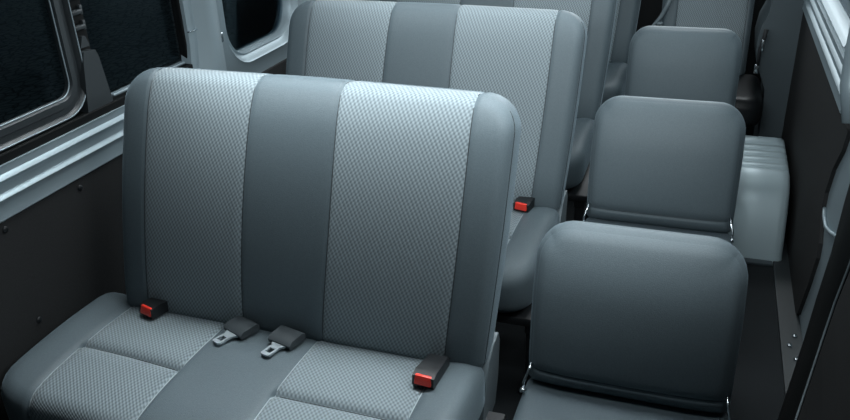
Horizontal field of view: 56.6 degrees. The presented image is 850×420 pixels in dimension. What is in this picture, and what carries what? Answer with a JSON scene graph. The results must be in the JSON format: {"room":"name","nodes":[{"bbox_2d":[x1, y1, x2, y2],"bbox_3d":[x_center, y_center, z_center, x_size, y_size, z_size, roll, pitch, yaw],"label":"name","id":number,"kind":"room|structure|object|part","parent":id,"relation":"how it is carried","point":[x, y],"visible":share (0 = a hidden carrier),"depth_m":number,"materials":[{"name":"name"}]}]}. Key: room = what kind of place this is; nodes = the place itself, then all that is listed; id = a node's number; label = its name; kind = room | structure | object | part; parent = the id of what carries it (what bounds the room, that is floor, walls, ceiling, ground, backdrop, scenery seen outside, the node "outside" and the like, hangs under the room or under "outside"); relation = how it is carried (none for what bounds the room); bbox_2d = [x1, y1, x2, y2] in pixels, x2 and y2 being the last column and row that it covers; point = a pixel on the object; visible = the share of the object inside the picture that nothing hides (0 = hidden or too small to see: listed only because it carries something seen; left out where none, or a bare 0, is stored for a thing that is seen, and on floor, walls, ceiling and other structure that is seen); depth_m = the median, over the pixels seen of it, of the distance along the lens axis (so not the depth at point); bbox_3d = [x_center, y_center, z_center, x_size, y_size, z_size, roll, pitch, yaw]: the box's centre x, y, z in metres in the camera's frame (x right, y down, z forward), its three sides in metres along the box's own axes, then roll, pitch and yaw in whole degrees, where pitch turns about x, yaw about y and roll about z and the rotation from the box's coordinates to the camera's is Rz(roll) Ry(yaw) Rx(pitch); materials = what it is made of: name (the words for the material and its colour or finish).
{"room":"vehicle interior","nodes":[
{"label":"vehicle interior","id":0,"kind":"room"},
{"bbox_2d":[0,58,286,419],"bbox_3d":[-0.575,-0.217,3.257,0.041,0.790,4.200,7,28,18],"label":"wall","id":1,"kind":"structure","parent":0,"point":[63,252],"depth_m":2.10,"materials":[{"name":"black plastic"}]},
{"bbox_2d":[0,0,192,164],"bbox_3d":[-1.063,-0.474,1.702,0.050,0.838,1.682,7,28,18],"label":"window","id":2,"kind":"structure","parent":1,"relation":"in","point":[86,96],"depth_m":2.09,"materials":[{"name":"black glass"}]},
{"bbox_3d":[-1.143,-0.381,1.502,0.040,0.802,1.214,7,28,18],"label":"sliding frame","id":3,"kind":"part","parent":2,"relation":"part of","materials":[{"name":"grey paint"}]},
{"bbox_3d":[-0.945,-0.729,2.007,0.015,0.660,0.048,7,28,18],"label":"post","id":4,"kind":"part","parent":2,"relation":"part of","materials":[{"name":"black rubber"}]},
{"bbox_3d":[-0.923,-0.361,2.169,0.040,0.160,0.103,7,28,18],"label":"post","id":5,"kind":"part","parent":2,"relation":"part of","materials":[{"name":"grey paint"}]},
{"bbox_3d":[-0.897,-0.743,2.185,0.005,0.795,0.495,7,28,18],"label":"fixed pane","id":6,"kind":"part","parent":2,"relation":"part of","materials":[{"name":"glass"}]},
{"bbox_3d":[-0.842,-0.404,2.410,0.020,0.007,0.350,7,28,18],"label":"rail","id":7,"kind":"part","parent":2,"relation":"part of","materials":[{"name":"silver metal"}]},
{"bbox_2d":[0,68,200,222],"bbox_3d":[-1.007,-0.067,1.957,0.044,0.133,1.600,7,28,18],"label":"trim","id":8,"kind":"structure","parent":1,"relation":"attached to","point":[31,177],"depth_m":2.06,"materials":[{"name":"silver metal"}]},
{"bbox_2d":[179,0,226,70],"bbox_3d":[-0.740,-0.808,2.478,0.060,0.950,0.230,12,30,26],"label":"trim","id":9,"kind":"structure","parent":1,"relation":"attached to","point":[205,12],"depth_m":2.58,"materials":[{"name":"grey plastic"}]},
{"bbox_2d":[187,28,223,41],"bbox_3d":[-0.725,-0.575,2.618,0.014,0.078,0.180,7,28,18],"label":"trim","id":10,"kind":"structure","parent":1,"relation":"attached to","point":[195,29],"depth_m":2.69,"materials":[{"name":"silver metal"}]},
{"bbox_2d":[188,0,306,72],"bbox_3d":[-0.648,-0.957,2.796,0.060,0.970,0.850,7,28,18],"label":"trim","id":11,"kind":"structure","parent":1,"relation":"attached to","point":[260,55],"depth_m":2.96,"materials":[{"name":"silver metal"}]},
{"bbox_2d":[230,0,280,49],"bbox_3d":[-0.654,-0.947,2.846,0.005,0.701,0.473,7,28,18],"label":"window","id":12,"kind":"structure","parent":1,"relation":"in","point":[252,21],"depth_m":2.96,"materials":[{"name":"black glass"}]},
{"bbox_2d":[492,126,784,419],"bbox_3d":[0.358,0.265,3.142,1.925,0.040,4.200,7,28,18],"label":"floor","id":13,"kind":"structure","parent":0,"point":[758,393],"depth_m":2.60,"materials":[{"name":"grey carpet"}]},
{"bbox_2d":[1,67,520,419],"bbox_3d":[-0.409,0.276,1.930,1.183,1.069,0.734,7,28,18],"label":"seat","id":14,"kind":"object","parent":13,"relation":"on","point":[368,220],"visible":0.95,"depth_m":1.90,"materials":[{"name":"fabric"}]},
{"bbox_3d":[-0.725,0.404,1.999,0.305,0.119,0.486,7,28,18],"label":"fabric panel","id":15,"kind":"part","parent":14,"relation":"part of","materials":[{"name":"grey fabric"}]},
{"bbox_2d":[139,297,168,319],"bbox_3d":[-0.696,0.241,2.164,0.054,0.036,0.176,15,31,32],"label":"belt buckle","id":16,"kind":"object","parent":14,"relation":"attached to","point":[152,308],"visible":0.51,"depth_m":2.11,"materials":[{"name":"black plastic"}]},
{"bbox_3d":[-0.574,-0.032,2.075,0.325,0.633,0.240,7,28,18],"label":"fabric panel","id":17,"kind":"part","parent":14,"relation":"part of","materials":[{"name":"grey fabric"}]},
{"bbox_2d":[213,316,259,344],"bbox_3d":[-0.462,0.295,2.042,0.072,0.022,0.197,19,34,37],"label":"belt","id":18,"kind":"object","parent":14,"relation":"attached to","point":[240,327],"visible":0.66,"depth_m":2.01,"materials":[{"name":"grey plastic"}]},
{"bbox_2d":[1,292,484,419],"bbox_3d":[-0.458,0.454,1.914,1.140,0.164,0.522,7,28,18],"label":"seat cushion","id":19,"kind":"object","parent":14,"relation":"on","point":[109,360],"depth_m":1.88,"materials":[{"name":"fabric"}]},
{"bbox_2d":[261,325,305,356],"bbox_3d":[-0.339,0.313,1.995,0.072,0.022,0.197,14,31,30],"label":"belt","id":20,"kind":"object","parent":14,"relation":"attached to","point":[283,337],"visible":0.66,"depth_m":1.97,"materials":[{"name":"grey plastic"}]},
{"bbox_3d":[-0.302,0.003,2.015,1.061,0.663,0.287,7,28,18],"label":"backrest","id":21,"kind":"part","parent":14,"relation":"part of","materials":[{"name":"fabric"}]},
{"bbox_3d":[-0.184,0.479,1.803,0.325,0.119,0.491,7,28,18],"label":"fabric panel","id":22,"kind":"part","parent":14,"relation":"part of","materials":[{"name":"grey fabric"}]},
{"bbox_3d":[-0.064,0.030,1.909,0.357,0.631,0.240,7,28,18],"label":"fabric panel","id":23,"kind":"part","parent":14,"relation":"part of","materials":[{"name":"grey fabric"}]},
{"bbox_2d":[412,353,450,389],"bbox_3d":[0.028,0.357,1.861,0.054,0.036,0.176,9,29,22],"label":"belt buckle","id":24,"kind":"object","parent":14,"relation":"on","point":[429,372],"visible":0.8,"depth_m":1.81,"materials":[{"name":"black plastic"}]},
{"bbox_3d":[-0.381,0.573,1.958,1.080,0.060,0.460,7,28,18],"label":"seat frame","id":25,"kind":"part","parent":14,"relation":"part of","materials":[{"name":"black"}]},
{"bbox_2d":[286,0,586,393],"bbox_3d":[-0.103,-0.100,2.665,1.183,1.069,0.734,7,28,18],"label":"seat","id":26,"kind":"object","parent":13,"relation":"on","point":[533,58],"visible":0.33,"depth_m":2.58,"materials":[{"name":"fabric"}]},
{"bbox_3d":[-0.268,-0.407,2.810,0.325,0.633,0.240,7,28,18],"label":"fabric panel","id":27,"kind":"part","parent":26,"relation":"part of","materials":[{"name":"grey fabric"}]},
{"bbox_3d":[0.004,-0.372,2.750,1.061,0.663,0.287,7,28,18],"label":"backrest","id":28,"kind":"part","parent":26,"relation":"part of","materials":[{"name":"fabric"}]},
{"bbox_3d":[0.242,-0.345,2.644,0.357,0.631,0.240,7,28,18],"label":"fabric panel","id":29,"kind":"part","parent":26,"relation":"part of","materials":[{"name":"grey fabric"}]},
{"bbox_3d":[-0.075,0.197,2.693,1.080,0.060,0.460,7,28,18],"label":"seat frame","id":30,"kind":"part","parent":26,"relation":"part of","materials":[{"name":"black metal"}]},
{"bbox_3d":[0.121,0.104,2.538,0.325,0.119,0.491,7,28,18],"label":"fabric panel","id":31,"kind":"part","parent":26,"relation":"part of","materials":[{"name":"grey fabric"}]},
{"bbox_2d":[513,196,534,212],"bbox_3d":[0.357,-0.042,2.654,0.054,0.034,0.177,13,30,28],"label":"belt buckle","id":32,"kind":"object","parent":26,"relation":"on","point":[523,204],"visible":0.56,"depth_m":2.60,"materials":[{"name":"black plastic"}]},
{"bbox_3d":[0.331,0.457,2.443,0.070,0.235,0.080,7,28,18],"label":"leg","id":33,"kind":"part","parent":26,"relation":"part of","materials":[{"name":"black"}]},
{"bbox_2d":[498,207,559,311],"bbox_3d":[-0.152,0.078,2.649,1.140,0.164,0.522,7,28,18],"label":"seat cushion","id":34,"kind":"object","parent":26,"relation":"on","point":[527,230],"depth_m":2.35,"materials":[{"name":"fabric"}]},
{"bbox_2d":[380,0,617,220],"bbox_3d":[0.186,-0.481,3.415,1.183,1.069,0.734,7,28,18],"label":"seat","id":35,"kind":"object","parent":13,"relation":"on","point":[598,16],"visible":0.14,"depth_m":3.28,"materials":[{"name":"fabric"}]},
{"bbox_3d":[0.021,-0.789,3.560,0.325,0.633,0.240,7,28,18],"label":"fabric panel","id":36,"kind":"part","parent":35,"relation":"part of","materials":[{"name":"grey fabric"}]},
{"bbox_3d":[0.294,-0.754,3.500,1.061,0.663,0.287,7,28,18],"label":"backrest","id":37,"kind":"part","parent":35,"relation":"part of","materials":[{"name":"fabric"}]},
{"bbox_3d":[0.531,-0.727,3.394,0.357,0.631,0.240,7,28,18],"label":"fabric panel","id":38,"kind":"part","parent":35,"relation":"part of","materials":[{"name":"grey fabric"}]},
{"bbox_3d":[0.215,-0.185,3.443,1.080,0.060,0.460,7,28,18],"label":"seat frame","id":39,"kind":"part","parent":35,"relation":"part of","materials":[{"name":"black"}]},
{"bbox_2d":[565,118,593,188],"bbox_3d":[0.137,-0.303,3.399,1.140,0.164,0.522,7,28,18],"label":"seat cushion","id":40,"kind":"object","parent":35,"relation":"on","point":[579,165],"depth_m":3.12,"materials":[{"name":"fabric"}]},
{"bbox_3d":[0.621,0.075,3.193,0.070,0.235,0.080,7,28,18],"label":"leg","id":41,"kind":"part","parent":35,"relation":"part of","materials":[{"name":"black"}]},
{"bbox_2d":[513,221,747,419],"bbox_3d":[0.438,0.486,1.783,0.484,0.758,0.543,7,28,18],"label":"seat","id":42,"kind":"object","parent":13,"relation":"on","point":[628,323],"visible":1,"depth_m":1.80,"materials":[{"name":"leather"}]},
{"bbox_2d":[513,378,728,419],"bbox_3d":[0.421,0.553,1.757,0.480,0.091,0.430,7,28,18],"label":"seat cushion","id":43,"kind":"object","parent":42,"relation":"on","point":[541,399],"depth_m":1.85,"materials":[{"name":"fabric"}]},
{"bbox_2d":[601,0,671,104],"bbox_3d":[0.580,-0.851,4.131,1.326,1.069,0.740,7,28,18],"label":"seat","id":44,"kind":"object","parent":13,"relation":"on","point":[627,11],"visible":0.12,"depth_m":4.04,"materials":[{"name":"fabric"}]},
{"bbox_2d":[601,62,626,104],"bbox_3d":[0.465,-0.681,4.137,1.140,0.164,0.522,7,28,18],"label":"seat cushion","id":45,"kind":"object","parent":44,"relation":"on","point":[615,81],"depth_m":3.85,"materials":[{"name":"fabric"}]},
{"bbox_3d":[0.859,-1.105,4.131,0.357,0.631,0.240,7,28,18],"label":"fabric panel","id":46,"kind":"part","parent":44,"relation":"part of","materials":[{"name":"grey fabric"}]},
{"bbox_3d":[0.621,-1.132,4.237,1.061,0.663,0.287,7,28,18],"label":"backrest","id":47,"kind":"part","parent":44,"relation":"part of","materials":[{"name":"fabric"}]},
{"bbox_2d":[582,96,745,243],"bbox_3d":[0.734,0.092,2.530,0.484,0.784,0.543,7,28,18],"label":"seat","id":48,"kind":"object","parent":13,"relation":"on","point":[663,164],"visible":0.69,"depth_m":2.54,"materials":[{"name":"leather"}]},
{"bbox_2d":[585,217,731,243],"bbox_3d":[0.718,0.160,2.504,0.480,0.094,0.430,7,28,18],"label":"seat cushion","id":49,"kind":"object","parent":48,"relation":"on","point":[722,233],"depth_m":2.60,"materials":[{"name":"fabric"}]},
{"bbox_2d":[624,26,741,106],"bbox_3d":[1.034,-0.304,3.281,0.462,0.807,0.543,7,28,18],"label":"seat","id":50,"kind":"object","parent":13,"relation":"on","point":[671,62],"visible":0.35,"depth_m":3.27,"materials":[{"name":"fabric"}]},
{"bbox_2d":[660,0,762,127],"bbox_3d":[1.389,-0.755,3.876,0.530,1.062,0.673,7,28,18],"label":"seat","id":51,"kind":"object","parent":13,"relation":"on","point":[736,16],"visible":0.3,"depth_m":3.87,"materials":[{"name":"fabric"}]},
{"bbox_3d":[1.418,-1.019,3.967,0.430,0.669,0.274,7,28,18],"label":"backrest","id":52,"kind":"part","parent":51,"relation":"part of","materials":[{"name":"fabric"}]},
{"bbox_3d":[1.430,-1.017,3.930,0.325,0.642,0.220,7,28,18],"label":"fabric panel","id":53,"kind":"part","parent":51,"relation":"part of","materials":[{"name":"grey fabric"}]},
{"bbox_2d":[735,74,762,127],"bbox_3d":[1.364,-0.556,3.872,0.530,0.148,0.480,7,28,18],"label":"seat cushion","id":54,"kind":"object","parent":51,"relation":"on","point":[749,103],"depth_m":3.63,"materials":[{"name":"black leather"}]},
{"bbox_2d":[728,135,789,266],"bbox_3d":[1.405,-0.069,3.348,0.210,0.300,0.705,7,28,18],"label":"wheel arch","id":55,"kind":"object","parent":13,"relation":"on","point":[761,209],"visible":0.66,"depth_m":3.14,"materials":[{"name":"grey plastic"}]},
{"bbox_2d":[636,0,765,83],"bbox_3d":[1.074,-1.092,4.702,2.010,1.040,0.040,7,28,18],"label":"wall","id":56,"kind":"structure","parent":0,"point":[650,10],"depth_m":4.53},
{"bbox_2d":[781,12,849,314],"bbox_3d":[1.616,-0.385,3.408,0.030,0.773,2.375,7,28,18],"label":"wall","id":57,"kind":"structure","parent":0,"point":[815,137],"depth_m":2.87,"materials":[{"name":"black plastic"}]},
{"bbox_2d":[753,29,768,73],"bbox_3d":[1.567,-0.738,3.682,0.038,0.211,0.022,7,28,18],"label":"strap","id":58,"kind":"object","parent":57,"relation":"hanging from","point":[761,46],"visible":1,"depth_m":3.67,"materials":[{"name":"grey"}]},
{"bbox_2d":[753,0,803,137],"bbox_3d":[1.701,-0.785,3.856,0.175,1.088,0.320,7,28,18],"label":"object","id":59,"kind":"structure","parent":57,"relation":"attached to","point":[782,18],"depth_m":3.73,"materials":[{"name":"grey plastic"}]},
{"bbox_2d":[773,237,802,395],"bbox_3d":[1.363,0.295,2.977,0.088,0.058,3.850,7,28,18],"label":"trim","id":60,"kind":"structure","parent":57,"relation":"attached to","point":[789,326],"depth_m":2.75,"materials":[{"name":"grey metal"}]},
{"bbox_2d":[778,184,849,419],"bbox_3d":[1.041,0.113,1.974,0.160,1.386,0.613,8,28,20],"label":"trim","id":61,"kind":"structure","parent":57,"relation":"attached to","point":[839,258],"depth_m":2.10,"materials":[{"name":"black plastic"}]},
{"bbox_2d":[798,271,849,419],"bbox_3d":[0.860,0.393,1.550,0.170,1.499,1.034,7,28,18],"label":"door","id":62,"kind":"structure","parent":61,"relation":"attached to","point":[827,397],"depth_m":1.89,"materials":[{"name":"black plastic"}]},
{"bbox_2d":[794,261,849,419],"bbox_3d":[0.959,0.054,1.779,0.050,1.101,0.310,17,32,34],"label":"trim","id":63,"kind":"structure","parent":57,"relation":"attached to","point":[848,266],"depth_m":2.01,"materials":[{"name":"grey plastic"}]},
{"bbox_2d":[802,0,843,112],"bbox_3d":[1.616,-0.823,3.271,0.044,0.133,2.230,7,28,18],"label":"trim","id":64,"kind":"structure","parent":57,"relation":"attached to","point":[831,54],"depth_m":2.77,"materials":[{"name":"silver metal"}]},
{"bbox_2d":[799,27,849,339],"bbox_3d":[1.208,-0.298,2.212,0.085,1.770,0.470,7,28,18],"label":"trim","id":65,"kind":"structure","parent":57,"relation":"attached to","point":[831,214],"depth_m":2.35,"materials":[{"name":"grey plastic"}]},
{"bbox_2d":[819,0,849,52],"bbox_3d":[1.611,-1.233,3.052,0.051,0.808,2.250,7,28,18],"label":"trim","id":66,"kind":"structure","parent":57,"relation":"attached to","point":[838,18],"depth_m":2.75,"materials":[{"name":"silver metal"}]},
{"bbox_2d":[839,0,849,18],"bbox_3d":[1.641,-1.195,3.066,0.005,0.640,1.890,7,28,18],"label":"window","id":67,"kind":"structure","parent":57,"relation":"in","point":[845,3],"depth_m":2.82,"materials":[{"name":"clear glass"}]},
{"label":"outside","id":68,"kind":"structure","parent":0,"visible":0},
{"bbox_2d":[0,0,230,122],"bbox_3d":[1.127,-1.977,9.239,24.000,0.030,26.000,7,28,18],"label":"window","id":69,"kind":"structure","parent":68,"point":[130,38],"depth_m":9.80,"materials":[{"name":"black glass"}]}
]}

